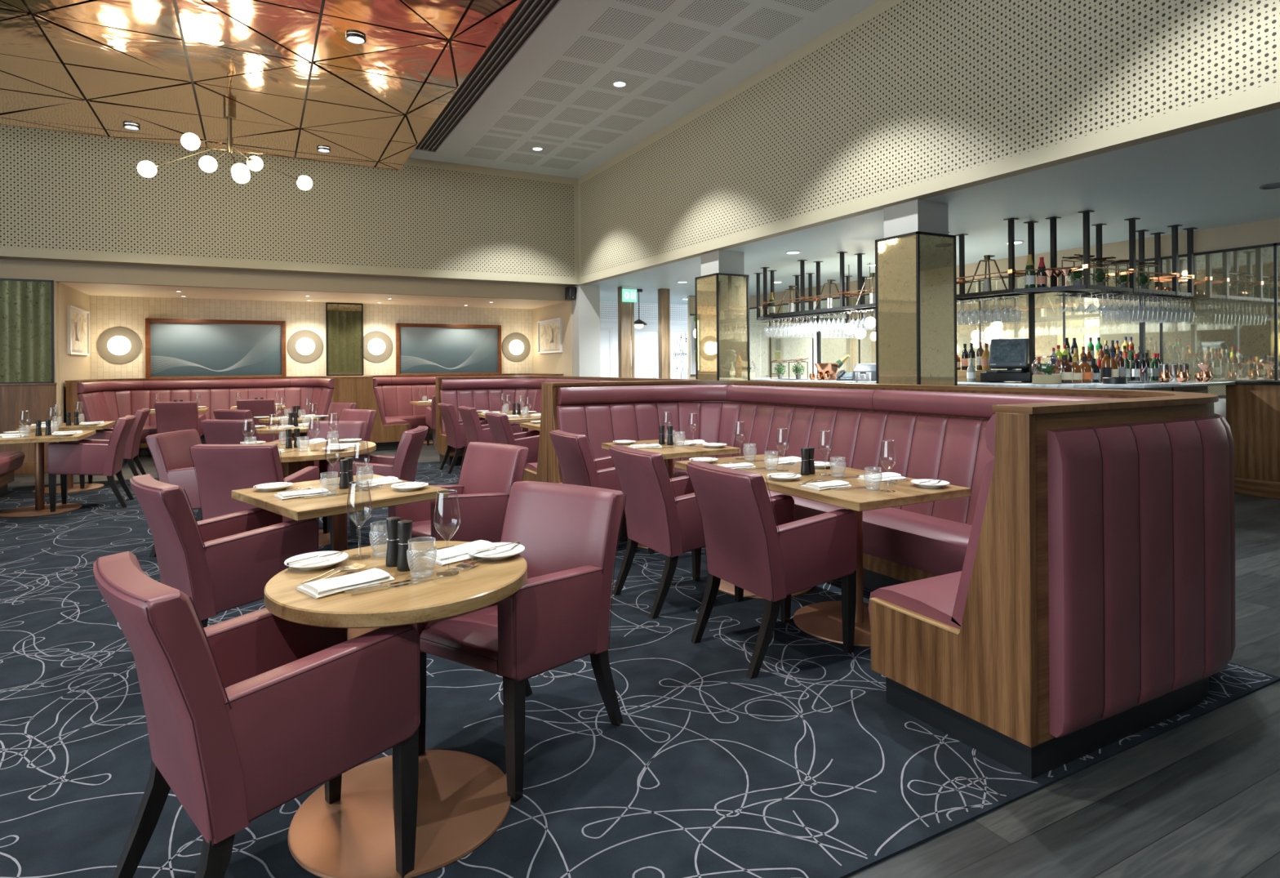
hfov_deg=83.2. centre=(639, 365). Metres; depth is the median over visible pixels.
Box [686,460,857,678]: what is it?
armchair
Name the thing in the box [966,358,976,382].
bottle
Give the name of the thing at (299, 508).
dining table
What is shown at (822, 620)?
dining table
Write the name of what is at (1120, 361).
bottle
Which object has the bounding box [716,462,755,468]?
napkin
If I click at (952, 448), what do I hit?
cushion
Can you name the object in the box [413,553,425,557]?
knife
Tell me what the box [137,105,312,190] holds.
chandelier
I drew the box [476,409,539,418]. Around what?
dining table
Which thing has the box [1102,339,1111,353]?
bottle
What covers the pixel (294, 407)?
pepper mill
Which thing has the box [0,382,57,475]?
wood paneling
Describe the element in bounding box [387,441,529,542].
armchair
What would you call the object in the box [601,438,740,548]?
dining table
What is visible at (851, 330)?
globe pendant
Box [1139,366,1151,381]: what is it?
tumbler
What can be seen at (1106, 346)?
bottle
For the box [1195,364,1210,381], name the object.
cocktail glass
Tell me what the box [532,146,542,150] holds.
recessed light
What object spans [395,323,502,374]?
framed picture
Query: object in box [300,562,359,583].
fork
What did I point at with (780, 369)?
planter
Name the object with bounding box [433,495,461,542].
bowl
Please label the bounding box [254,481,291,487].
butter knife
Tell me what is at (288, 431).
pepper mill
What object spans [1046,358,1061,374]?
bottle
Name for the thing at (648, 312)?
wall
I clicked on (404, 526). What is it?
pepper mill
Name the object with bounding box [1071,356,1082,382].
bottle
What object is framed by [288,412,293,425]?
pepper mill
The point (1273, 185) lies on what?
ceiling speaker
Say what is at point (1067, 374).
bottle
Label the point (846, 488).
knife
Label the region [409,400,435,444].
dining table
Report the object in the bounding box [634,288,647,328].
pendant lamp
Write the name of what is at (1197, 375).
copper mug
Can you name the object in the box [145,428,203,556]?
armchair
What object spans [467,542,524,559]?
plate
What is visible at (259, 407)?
armchair
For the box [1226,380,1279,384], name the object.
countertop
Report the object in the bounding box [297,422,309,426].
napkin
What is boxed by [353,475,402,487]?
napkin
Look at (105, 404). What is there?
cushion
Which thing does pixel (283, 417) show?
napkin
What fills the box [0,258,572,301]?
beam
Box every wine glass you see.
[324,437,341,484]
[346,480,372,558]
[352,440,369,491]
[433,488,461,573]
[733,421,746,459]
[775,427,789,471]
[817,430,832,475]
[879,439,897,492]
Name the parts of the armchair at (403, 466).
leg, leg, armrest, armrest, backrest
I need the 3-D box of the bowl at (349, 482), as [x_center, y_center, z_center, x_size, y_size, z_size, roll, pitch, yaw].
[-0.931,0.465,2.391,0.081,0.155,0.081,0,0,43]
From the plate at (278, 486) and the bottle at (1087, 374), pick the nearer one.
the plate at (278, 486)
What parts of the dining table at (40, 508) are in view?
plate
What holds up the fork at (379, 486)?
on the dining table at (299, 508)
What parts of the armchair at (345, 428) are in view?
leg, armrest, backrest, leg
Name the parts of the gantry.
post, post, post, post, post, post, post, post, post, post, post, post, shelf frame, copper rail, fixing plate, post, fixing plate, post, post, fixing plate, post, fixing plate, post, fixing plate, post, post, post, fixing plate, post, post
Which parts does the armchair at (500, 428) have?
backrest, armrest, armrest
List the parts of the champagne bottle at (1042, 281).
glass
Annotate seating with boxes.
[64,375,366,465]
[358,373,563,449]
[435,375,698,482]
[546,380,1235,778]
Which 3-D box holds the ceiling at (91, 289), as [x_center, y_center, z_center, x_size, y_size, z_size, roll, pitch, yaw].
[-5.164,-1.192,12.583,7.710,0.050,2.140,0,0,-28]
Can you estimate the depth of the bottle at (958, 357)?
8.38 m
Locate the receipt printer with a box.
[852,363,875,380]
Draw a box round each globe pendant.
[843,264,855,334]
[854,311,866,338]
[864,262,875,328]
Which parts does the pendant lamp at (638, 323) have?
globe, rod, lamp shade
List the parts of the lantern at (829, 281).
ring handle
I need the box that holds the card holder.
[855,372,871,381]
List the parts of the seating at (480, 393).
panel, seat, panel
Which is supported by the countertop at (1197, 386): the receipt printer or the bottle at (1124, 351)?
the receipt printer
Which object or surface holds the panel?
attached to the wall at (691, 299)
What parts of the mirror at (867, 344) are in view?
frame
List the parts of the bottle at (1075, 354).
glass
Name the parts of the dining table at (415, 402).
plate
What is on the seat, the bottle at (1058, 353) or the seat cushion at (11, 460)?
the seat cushion at (11, 460)
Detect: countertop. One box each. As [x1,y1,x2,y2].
[750,377,1236,393]
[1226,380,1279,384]
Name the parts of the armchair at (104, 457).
leg, leg, armrest, armrest, leg, backrest, leg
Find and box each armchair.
[47,414,135,511]
[79,408,150,488]
[93,551,420,877]
[129,473,319,674]
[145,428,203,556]
[154,400,205,444]
[189,443,319,524]
[200,419,293,444]
[213,408,286,442]
[235,398,284,425]
[297,402,356,423]
[299,408,377,453]
[305,420,367,533]
[327,425,428,551]
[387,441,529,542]
[415,480,626,802]
[425,395,435,448]
[437,402,488,473]
[457,405,520,444]
[484,411,539,462]
[549,429,654,554]
[608,444,743,618]
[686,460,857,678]
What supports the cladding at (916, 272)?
attached to the pillar at (916, 215)
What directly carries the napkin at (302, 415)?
on the dining table at (300, 420)
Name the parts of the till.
cash drawer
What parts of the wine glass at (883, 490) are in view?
stem and foot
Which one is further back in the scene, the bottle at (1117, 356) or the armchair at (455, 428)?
the armchair at (455, 428)
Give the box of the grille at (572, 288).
[570,286,574,298]
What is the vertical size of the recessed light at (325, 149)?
0.028 m
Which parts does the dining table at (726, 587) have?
plate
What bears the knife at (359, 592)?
on the dining table at (464, 799)
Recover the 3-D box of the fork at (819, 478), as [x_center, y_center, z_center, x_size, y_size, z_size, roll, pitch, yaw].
[0.904,0.615,3.827,0.200,0.015,0.025,0,0,-42]
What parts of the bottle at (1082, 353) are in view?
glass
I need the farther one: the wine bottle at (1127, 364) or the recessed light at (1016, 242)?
the recessed light at (1016, 242)
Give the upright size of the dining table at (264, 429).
0.741 m
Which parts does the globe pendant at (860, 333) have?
globe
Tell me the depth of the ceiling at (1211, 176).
6.91 m
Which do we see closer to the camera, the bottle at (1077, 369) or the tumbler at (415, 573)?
the tumbler at (415, 573)
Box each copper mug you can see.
[808,373,815,379]
[816,373,822,380]
[823,373,830,380]
[1155,286,1164,290]
[1158,372,1173,382]
[1164,287,1171,290]
[1176,371,1191,382]
[1194,373,1200,380]
[1199,371,1213,381]
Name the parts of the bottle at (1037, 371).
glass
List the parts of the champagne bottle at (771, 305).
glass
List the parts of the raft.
panel, panel, panel, panel, panel, panel, panel, panel, panel, panel, panel, panel, panel, panel, panel, panel, panel, panel, panel, panel, panel, panel, panel, panel, panel, panel, panel, panel, panel, panel, panel, panel, panel, panel, panel, panel, panel, panel, panel, panel, panel, panel, panel, panel, panel, panel, panel, panel, panel, panel, panel, panel, panel, panel, panel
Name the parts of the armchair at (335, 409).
backrest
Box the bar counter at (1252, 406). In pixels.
[1226,380,1279,498]
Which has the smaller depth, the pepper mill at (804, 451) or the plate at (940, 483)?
the plate at (940, 483)
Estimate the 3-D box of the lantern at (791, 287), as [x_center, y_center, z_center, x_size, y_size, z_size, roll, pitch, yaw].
[2.240,-0.973,10.685,0.294,0.414,0.294,0,0,-28]
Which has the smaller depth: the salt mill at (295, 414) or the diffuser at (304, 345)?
the salt mill at (295, 414)
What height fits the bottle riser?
0.200 m
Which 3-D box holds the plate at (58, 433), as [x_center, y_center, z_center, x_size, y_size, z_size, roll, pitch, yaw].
[-5.525,0.664,6.920,0.188,0.022,0.188,0,0,-28]
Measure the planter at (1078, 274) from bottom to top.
0.328 m
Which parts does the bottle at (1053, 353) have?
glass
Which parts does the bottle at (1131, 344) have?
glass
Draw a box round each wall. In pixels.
[0,124,578,285]
[53,280,58,442]
[57,281,89,422]
[89,295,533,378]
[532,0,1279,376]
[600,301,688,377]
[687,295,695,378]
[1213,395,1226,419]
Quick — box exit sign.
[622,285,636,302]
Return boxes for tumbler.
[320,472,338,493]
[368,523,386,555]
[406,537,436,576]
[830,457,846,476]
[863,466,882,489]
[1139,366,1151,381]
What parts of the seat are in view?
seat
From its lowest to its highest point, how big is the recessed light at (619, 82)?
0.016 m
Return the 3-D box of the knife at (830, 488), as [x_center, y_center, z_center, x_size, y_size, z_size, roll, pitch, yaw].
[1.065,0.617,3.651,0.235,0.007,0.016,0,0,-18]
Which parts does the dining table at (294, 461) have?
plate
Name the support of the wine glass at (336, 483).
on the dining table at (299, 508)
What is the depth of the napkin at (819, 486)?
3.65 m
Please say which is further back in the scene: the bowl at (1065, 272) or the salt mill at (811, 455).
the bowl at (1065, 272)
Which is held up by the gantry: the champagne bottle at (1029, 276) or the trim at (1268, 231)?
the champagne bottle at (1029, 276)
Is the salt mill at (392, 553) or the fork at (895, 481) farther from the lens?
the fork at (895, 481)
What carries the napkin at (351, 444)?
on the dining table at (294, 461)
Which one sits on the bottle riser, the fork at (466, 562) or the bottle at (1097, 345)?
the bottle at (1097, 345)
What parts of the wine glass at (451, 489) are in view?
stem and foot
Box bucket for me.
[813,362,844,380]
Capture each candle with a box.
[788,302,793,311]
[827,297,832,307]
[869,292,875,303]
[983,278,990,291]
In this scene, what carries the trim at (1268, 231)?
attached to the wall at (1220, 406)
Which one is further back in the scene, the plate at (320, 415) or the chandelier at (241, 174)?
the plate at (320, 415)
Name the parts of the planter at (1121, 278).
pot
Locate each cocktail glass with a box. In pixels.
[1043,270,1055,287]
[1053,270,1062,285]
[1059,268,1072,286]
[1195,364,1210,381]
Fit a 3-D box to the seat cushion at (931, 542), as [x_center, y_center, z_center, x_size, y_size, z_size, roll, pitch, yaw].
[0.913,1.018,4.615,1.470,0.239,3.920,0,0,-28]
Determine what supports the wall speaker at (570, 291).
attached to the beam
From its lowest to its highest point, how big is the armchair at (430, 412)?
0.892 m
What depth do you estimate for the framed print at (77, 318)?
10.84 m
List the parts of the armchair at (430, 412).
leg, armrest, backrest, leg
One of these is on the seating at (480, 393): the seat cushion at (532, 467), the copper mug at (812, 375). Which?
the seat cushion at (532, 467)
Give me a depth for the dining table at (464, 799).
2.12 m
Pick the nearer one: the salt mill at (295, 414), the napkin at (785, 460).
the napkin at (785, 460)
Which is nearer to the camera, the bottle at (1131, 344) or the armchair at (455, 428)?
the bottle at (1131, 344)
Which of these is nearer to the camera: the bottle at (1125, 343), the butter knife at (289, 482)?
the butter knife at (289, 482)
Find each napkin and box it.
[0,432,27,436]
[30,422,57,426]
[51,430,83,434]
[79,421,105,424]
[269,425,294,428]
[271,416,293,419]
[273,487,331,499]
[296,568,394,598]
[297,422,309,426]
[299,413,315,417]
[300,438,328,444]
[326,442,361,447]
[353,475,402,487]
[421,539,499,565]
[480,411,500,413]
[627,443,662,448]
[674,439,706,444]
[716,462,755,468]
[764,456,801,464]
[800,480,851,490]
[857,471,906,482]
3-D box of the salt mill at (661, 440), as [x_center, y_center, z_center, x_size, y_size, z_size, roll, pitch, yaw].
[0.174,0.553,5.753,0.050,0.150,0.050,0,0,-28]
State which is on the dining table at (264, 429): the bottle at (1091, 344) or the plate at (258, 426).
the plate at (258, 426)
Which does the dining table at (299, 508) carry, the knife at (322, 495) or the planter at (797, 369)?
the knife at (322, 495)
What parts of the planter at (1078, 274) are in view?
pot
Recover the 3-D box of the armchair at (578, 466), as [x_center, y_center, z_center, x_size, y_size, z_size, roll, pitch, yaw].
[-0.287,0.927,5.313,0.660,0.892,0.530,0,0,-28]
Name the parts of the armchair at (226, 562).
backrest, leg, armrest, armrest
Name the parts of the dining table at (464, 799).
plate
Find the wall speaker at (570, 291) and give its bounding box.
[564,286,575,300]
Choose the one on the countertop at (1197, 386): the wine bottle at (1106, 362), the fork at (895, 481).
the wine bottle at (1106, 362)
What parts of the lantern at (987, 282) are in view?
ring handle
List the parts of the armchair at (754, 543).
leg, backrest, armrest, leg, leg, armrest, leg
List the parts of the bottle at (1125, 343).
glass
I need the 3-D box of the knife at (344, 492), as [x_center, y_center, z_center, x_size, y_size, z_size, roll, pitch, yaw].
[-1.551,0.639,3.567,0.235,0.007,0.016,0,0,-37]
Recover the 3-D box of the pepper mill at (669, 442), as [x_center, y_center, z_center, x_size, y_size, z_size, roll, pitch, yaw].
[0.238,0.552,5.696,0.050,0.150,0.050,0,0,-28]
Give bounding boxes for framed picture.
[145,318,286,377]
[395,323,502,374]
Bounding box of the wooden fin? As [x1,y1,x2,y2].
[657,288,670,378]
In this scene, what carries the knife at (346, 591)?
on the dining table at (464, 799)
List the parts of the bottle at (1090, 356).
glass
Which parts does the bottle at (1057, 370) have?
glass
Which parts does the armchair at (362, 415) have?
armrest, backrest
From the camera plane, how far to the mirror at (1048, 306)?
10.00 m
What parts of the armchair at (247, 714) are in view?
leg, backrest, leg, armrest, armrest, leg, leg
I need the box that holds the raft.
[0,0,521,170]
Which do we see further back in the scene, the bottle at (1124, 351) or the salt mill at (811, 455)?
the bottle at (1124, 351)
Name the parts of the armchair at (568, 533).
leg, armrest, seat, leg, leg, armrest, backrest, leg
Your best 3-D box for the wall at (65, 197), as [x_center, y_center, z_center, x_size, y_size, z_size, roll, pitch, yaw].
[-7.435,-2.421,9.858,14.160,2.016,0.310,0,0,-28]
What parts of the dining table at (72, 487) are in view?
plate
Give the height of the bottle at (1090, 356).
0.276 m
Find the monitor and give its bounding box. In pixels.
[988,337,1028,368]
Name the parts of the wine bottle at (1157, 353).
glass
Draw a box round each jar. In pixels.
[749,360,755,377]
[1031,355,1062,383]
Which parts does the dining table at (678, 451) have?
plate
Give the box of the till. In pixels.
[980,337,1031,381]
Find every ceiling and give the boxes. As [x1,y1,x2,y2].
[59,281,568,308]
[408,0,879,177]
[586,108,1279,304]
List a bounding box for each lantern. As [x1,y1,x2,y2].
[777,285,800,313]
[814,279,839,309]
[856,272,875,304]
[967,254,1007,293]
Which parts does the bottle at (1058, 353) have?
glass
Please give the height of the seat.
0.465 m
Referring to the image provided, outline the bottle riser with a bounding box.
[1021,362,1132,382]
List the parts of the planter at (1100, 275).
pot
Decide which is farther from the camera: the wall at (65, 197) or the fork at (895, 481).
the wall at (65, 197)
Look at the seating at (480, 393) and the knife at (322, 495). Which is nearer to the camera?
the knife at (322, 495)
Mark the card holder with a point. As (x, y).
(859, 377)
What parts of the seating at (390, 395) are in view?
panel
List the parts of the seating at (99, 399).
panel, seat, panel, infill panel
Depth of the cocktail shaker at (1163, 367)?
7.58 m
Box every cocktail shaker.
[1159,364,1169,372]
[1168,363,1178,381]
[1179,363,1190,379]
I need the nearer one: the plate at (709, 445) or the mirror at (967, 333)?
the plate at (709, 445)
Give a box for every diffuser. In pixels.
[106,335,131,355]
[295,337,315,355]
[367,337,385,355]
[509,339,524,355]
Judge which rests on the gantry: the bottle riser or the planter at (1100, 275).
the planter at (1100, 275)
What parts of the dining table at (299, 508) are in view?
plate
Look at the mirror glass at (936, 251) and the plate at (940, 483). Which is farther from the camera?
the mirror glass at (936, 251)
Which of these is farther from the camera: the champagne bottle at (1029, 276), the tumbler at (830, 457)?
the champagne bottle at (1029, 276)
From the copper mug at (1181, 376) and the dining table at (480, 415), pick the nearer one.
the copper mug at (1181, 376)
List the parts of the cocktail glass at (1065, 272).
stem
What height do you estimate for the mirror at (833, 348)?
1.600 m
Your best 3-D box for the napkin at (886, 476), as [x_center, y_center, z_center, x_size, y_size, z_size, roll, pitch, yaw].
[1.318,0.606,3.933,0.230,0.025,0.134,0,0,-27]
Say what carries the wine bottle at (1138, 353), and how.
on the bottle riser
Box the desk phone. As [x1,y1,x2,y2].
[835,368,853,380]
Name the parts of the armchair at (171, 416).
backrest, armrest, leg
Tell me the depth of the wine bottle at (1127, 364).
7.85 m
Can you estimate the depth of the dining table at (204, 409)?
11.19 m
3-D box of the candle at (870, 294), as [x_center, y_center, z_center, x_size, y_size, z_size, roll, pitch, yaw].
[2.992,-0.860,9.272,0.070,0.153,0.070,0,0,-28]
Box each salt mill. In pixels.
[44,419,51,435]
[74,411,79,425]
[293,412,297,426]
[293,427,300,447]
[296,405,300,417]
[344,457,354,486]
[385,516,400,566]
[516,402,520,413]
[658,425,665,444]
[806,446,815,474]
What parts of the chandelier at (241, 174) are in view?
globe, globe, arm, globe, arm, stem, globe, globe, arm, globe, arm, globe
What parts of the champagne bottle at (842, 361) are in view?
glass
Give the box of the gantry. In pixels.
[755,209,1197,382]
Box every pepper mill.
[35,419,42,435]
[66,412,71,425]
[285,428,292,448]
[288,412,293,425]
[292,405,296,417]
[338,458,349,488]
[396,520,413,571]
[511,402,515,414]
[666,425,673,444]
[800,447,809,475]
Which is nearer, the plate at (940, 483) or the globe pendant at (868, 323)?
the plate at (940, 483)
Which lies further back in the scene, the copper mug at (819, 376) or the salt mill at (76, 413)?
the copper mug at (819, 376)
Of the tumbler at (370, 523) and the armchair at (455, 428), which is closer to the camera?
the tumbler at (370, 523)
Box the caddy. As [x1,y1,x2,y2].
[1102,377,1127,383]
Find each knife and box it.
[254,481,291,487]
[286,551,343,564]
[300,492,349,497]
[303,492,355,498]
[343,577,426,593]
[350,578,433,595]
[393,480,426,486]
[412,545,454,555]
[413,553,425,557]
[472,541,519,555]
[647,447,671,448]
[691,457,715,459]
[735,466,770,469]
[739,467,767,470]
[769,473,796,476]
[813,461,832,463]
[829,485,870,489]
[835,474,866,478]
[835,486,875,490]
[919,478,942,483]
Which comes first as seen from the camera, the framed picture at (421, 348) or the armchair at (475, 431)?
the armchair at (475, 431)
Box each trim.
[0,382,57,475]
[600,320,688,324]
[749,217,1279,307]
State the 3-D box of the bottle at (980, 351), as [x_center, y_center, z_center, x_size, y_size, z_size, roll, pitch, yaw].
[3.862,-0.110,8.180,0.082,0.323,0.082,0,0,-28]
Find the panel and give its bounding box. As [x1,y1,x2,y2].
[689,314,695,375]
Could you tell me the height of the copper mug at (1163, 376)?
0.103 m
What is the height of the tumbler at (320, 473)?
0.108 m
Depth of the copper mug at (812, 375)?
9.70 m
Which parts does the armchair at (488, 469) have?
seat, armrest, armrest, backrest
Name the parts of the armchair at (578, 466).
backrest, armrest, armrest, leg, leg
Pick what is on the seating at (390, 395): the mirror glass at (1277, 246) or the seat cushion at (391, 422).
the seat cushion at (391, 422)
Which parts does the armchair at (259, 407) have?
armrest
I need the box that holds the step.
[957,369,1000,382]
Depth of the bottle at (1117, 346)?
8.49 m
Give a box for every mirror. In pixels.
[749,306,769,377]
[768,300,812,377]
[812,295,858,377]
[857,293,875,363]
[956,280,978,369]
[978,269,1062,369]
[1062,257,1159,366]
[1159,243,1275,395]
[1273,242,1279,379]
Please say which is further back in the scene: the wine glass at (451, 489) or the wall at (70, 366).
the wall at (70, 366)
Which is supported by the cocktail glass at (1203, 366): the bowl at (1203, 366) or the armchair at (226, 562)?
the bowl at (1203, 366)
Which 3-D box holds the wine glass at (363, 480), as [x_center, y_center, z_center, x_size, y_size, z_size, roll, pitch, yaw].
[-0.930,0.511,2.391,0.081,0.252,0.081,0,0,43]
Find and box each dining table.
[0,429,96,517]
[15,421,115,493]
[149,407,208,413]
[230,404,285,409]
[231,473,448,639]
[255,424,308,439]
[258,416,325,423]
[261,439,376,546]
[264,540,527,877]
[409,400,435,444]
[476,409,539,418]
[507,413,540,431]
[520,422,540,431]
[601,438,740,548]
[674,453,850,599]
[763,467,970,646]
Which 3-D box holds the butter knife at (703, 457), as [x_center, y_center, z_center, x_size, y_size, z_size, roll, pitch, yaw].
[0.411,0.600,4.658,0.190,0.007,0.016,0,0,-33]
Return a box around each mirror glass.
[696,275,716,380]
[718,274,747,380]
[877,234,916,384]
[919,234,955,385]
[1276,244,1279,379]
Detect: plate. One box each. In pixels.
[3,430,26,433]
[52,432,76,435]
[80,422,100,425]
[240,440,265,444]
[253,416,270,418]
[253,481,293,491]
[255,425,266,428]
[284,551,348,570]
[312,414,328,417]
[322,446,348,451]
[337,438,361,442]
[390,481,428,490]
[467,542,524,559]
[523,410,536,413]
[613,440,635,444]
[688,457,718,462]
[702,442,726,447]
[766,472,801,480]
[813,461,835,467]
[910,479,950,488]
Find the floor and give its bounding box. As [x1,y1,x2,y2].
[7,443,1279,877]
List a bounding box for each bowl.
[346,481,372,527]
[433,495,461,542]
[1043,270,1055,277]
[1053,270,1062,277]
[1059,268,1072,275]
[1195,364,1210,370]
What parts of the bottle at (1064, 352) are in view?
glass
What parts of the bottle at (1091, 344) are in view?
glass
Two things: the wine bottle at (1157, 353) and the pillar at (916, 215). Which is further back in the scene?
the wine bottle at (1157, 353)
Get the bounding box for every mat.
[1127,381,1163,382]
[1257,379,1279,382]
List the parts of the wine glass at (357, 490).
stem and foot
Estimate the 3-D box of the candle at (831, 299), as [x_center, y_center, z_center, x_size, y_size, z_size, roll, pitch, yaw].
[2.626,-0.857,9.961,0.070,0.153,0.070,0,0,-28]
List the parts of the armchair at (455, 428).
leg, backrest, leg, armrest, armrest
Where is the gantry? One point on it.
(1085, 289)
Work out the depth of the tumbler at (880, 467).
3.61 m
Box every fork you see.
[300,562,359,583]
[314,564,366,581]
[369,482,397,488]
[369,484,391,488]
[451,557,481,567]
[457,558,489,568]
[798,478,822,484]
[882,479,904,483]
[887,480,909,484]
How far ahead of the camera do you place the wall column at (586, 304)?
13.16 m
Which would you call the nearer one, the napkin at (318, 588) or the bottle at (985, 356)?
the napkin at (318, 588)
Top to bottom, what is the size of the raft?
0.130 m
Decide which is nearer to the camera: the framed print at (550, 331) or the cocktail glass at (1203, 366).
the cocktail glass at (1203, 366)
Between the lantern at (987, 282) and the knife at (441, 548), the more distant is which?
the lantern at (987, 282)
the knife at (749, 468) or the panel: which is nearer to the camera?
the knife at (749, 468)
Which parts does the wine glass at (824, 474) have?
stem and foot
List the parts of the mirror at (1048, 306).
frame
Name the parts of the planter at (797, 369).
pot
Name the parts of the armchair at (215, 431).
backrest, armrest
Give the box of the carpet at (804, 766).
[0,461,1279,877]
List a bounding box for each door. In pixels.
[600,327,613,377]
[634,328,658,377]
[670,328,688,378]
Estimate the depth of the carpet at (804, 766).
2.62 m
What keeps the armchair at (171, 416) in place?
on the floor
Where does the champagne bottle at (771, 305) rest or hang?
on the gantry
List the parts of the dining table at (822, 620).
plate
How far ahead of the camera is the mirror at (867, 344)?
12.52 m
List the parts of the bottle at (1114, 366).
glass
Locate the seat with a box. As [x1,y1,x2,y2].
[0,450,24,496]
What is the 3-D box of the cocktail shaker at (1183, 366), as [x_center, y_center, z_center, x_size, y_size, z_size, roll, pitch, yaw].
[5.916,0.073,7.833,0.095,0.186,0.095,0,0,-28]
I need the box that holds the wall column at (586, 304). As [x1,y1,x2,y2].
[572,284,600,376]
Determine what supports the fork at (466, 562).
on the dining table at (464, 799)
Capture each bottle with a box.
[768,292,774,314]
[835,354,849,368]
[956,354,961,369]
[961,343,968,369]
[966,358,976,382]
[968,342,975,368]
[976,341,983,369]
[981,342,991,369]
[1024,253,1035,288]
[1034,357,1044,373]
[1036,257,1047,287]
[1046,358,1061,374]
[1050,347,1057,364]
[1055,344,1062,365]
[1057,354,1073,382]
[1062,337,1071,355]
[1062,344,1069,363]
[1066,347,1072,364]
[1070,337,1078,355]
[1071,347,1079,364]
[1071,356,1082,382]
[1079,355,1093,382]
[1080,346,1087,362]
[1086,337,1094,358]
[1086,346,1093,364]
[1090,358,1101,382]
[1094,337,1102,362]
[1097,345,1104,372]
[1101,348,1111,381]
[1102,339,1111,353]
[1105,345,1111,359]
[1109,340,1116,357]
[1110,351,1119,377]
[1114,340,1119,351]
[1114,349,1119,360]
[1115,351,1125,377]
[1121,336,1129,352]
[1122,345,1127,359]
[1124,352,1130,381]
[1128,336,1134,353]
[1128,346,1134,371]
[1131,353,1140,380]
[1137,346,1139,361]
[1139,353,1146,380]
[1144,352,1151,380]
[1151,352,1159,380]
[1156,352,1161,372]
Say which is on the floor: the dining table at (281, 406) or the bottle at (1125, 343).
the dining table at (281, 406)
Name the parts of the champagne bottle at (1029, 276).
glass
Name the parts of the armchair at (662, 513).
leg, backrest, armrest, leg, armrest, leg, leg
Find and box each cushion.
[0,450,24,476]
[77,386,333,428]
[140,422,288,441]
[373,384,435,424]
[382,414,430,430]
[440,388,541,432]
[442,428,537,471]
[555,401,995,625]
[672,469,972,628]
[1047,413,1235,737]
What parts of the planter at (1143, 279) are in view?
pot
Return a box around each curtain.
[0,277,54,383]
[325,302,364,375]
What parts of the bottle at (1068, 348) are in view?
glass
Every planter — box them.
[770,359,788,378]
[787,357,808,379]
[1061,253,1094,285]
[1089,256,1116,286]
[1106,258,1139,288]
[1128,261,1159,289]
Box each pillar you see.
[700,249,744,275]
[883,199,948,237]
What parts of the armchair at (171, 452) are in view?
leg, backrest, armrest, leg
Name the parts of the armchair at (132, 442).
leg, leg, armrest, armrest, leg, backrest, leg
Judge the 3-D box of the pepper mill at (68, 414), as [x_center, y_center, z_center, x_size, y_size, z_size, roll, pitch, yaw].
[-6.521,0.608,8.230,0.050,0.150,0.050,0,0,-28]
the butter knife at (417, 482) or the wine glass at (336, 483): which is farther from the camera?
the wine glass at (336, 483)
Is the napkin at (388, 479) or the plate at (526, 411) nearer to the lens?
the napkin at (388, 479)
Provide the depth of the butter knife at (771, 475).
3.93 m
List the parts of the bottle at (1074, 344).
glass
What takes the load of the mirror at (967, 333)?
attached to the wall at (1220, 406)
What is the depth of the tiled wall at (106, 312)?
13.06 m
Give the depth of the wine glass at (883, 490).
3.55 m
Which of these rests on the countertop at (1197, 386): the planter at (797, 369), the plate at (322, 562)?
the planter at (797, 369)
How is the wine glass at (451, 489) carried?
on the dining table at (464, 799)
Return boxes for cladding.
[694,272,750,380]
[875,231,957,385]
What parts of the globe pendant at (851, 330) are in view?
rod, globe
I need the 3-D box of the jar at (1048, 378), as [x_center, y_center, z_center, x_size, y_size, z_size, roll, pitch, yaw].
[4.040,0.045,7.164,0.274,0.271,0.274,0,0,-34]
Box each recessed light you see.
[123,123,140,129]
[316,146,330,152]
[345,32,365,44]
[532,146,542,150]
[612,80,626,86]
[785,250,800,253]
[1005,240,1023,244]
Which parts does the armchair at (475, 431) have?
backrest, armrest, armrest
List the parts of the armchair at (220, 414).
backrest, armrest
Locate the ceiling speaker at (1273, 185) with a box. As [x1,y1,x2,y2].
[1259,182,1279,189]
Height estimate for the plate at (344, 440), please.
0.022 m
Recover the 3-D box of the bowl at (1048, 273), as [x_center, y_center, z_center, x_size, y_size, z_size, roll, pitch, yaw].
[4.107,-0.916,7.238,0.116,0.065,0.116,0,0,-28]
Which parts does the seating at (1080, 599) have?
panel, seat, panel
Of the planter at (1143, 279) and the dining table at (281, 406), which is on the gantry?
the planter at (1143, 279)
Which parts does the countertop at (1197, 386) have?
brass trim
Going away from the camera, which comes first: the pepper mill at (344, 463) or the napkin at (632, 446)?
the pepper mill at (344, 463)
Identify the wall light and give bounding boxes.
[97,327,141,363]
[287,329,323,362]
[363,330,392,362]
[502,333,529,361]
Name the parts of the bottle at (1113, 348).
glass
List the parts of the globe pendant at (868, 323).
rod, globe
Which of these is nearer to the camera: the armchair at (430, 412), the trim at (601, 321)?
the armchair at (430, 412)
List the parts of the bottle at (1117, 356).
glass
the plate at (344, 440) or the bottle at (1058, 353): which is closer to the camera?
the plate at (344, 440)
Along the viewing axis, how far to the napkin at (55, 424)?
8.16 m
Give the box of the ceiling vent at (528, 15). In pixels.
[414,0,560,151]
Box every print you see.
[66,305,89,355]
[537,317,562,353]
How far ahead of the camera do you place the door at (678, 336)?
17.48 m
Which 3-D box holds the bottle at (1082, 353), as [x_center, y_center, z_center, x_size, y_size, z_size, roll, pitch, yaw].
[4.811,-0.065,7.823,0.071,0.279,0.071,0,0,-28]

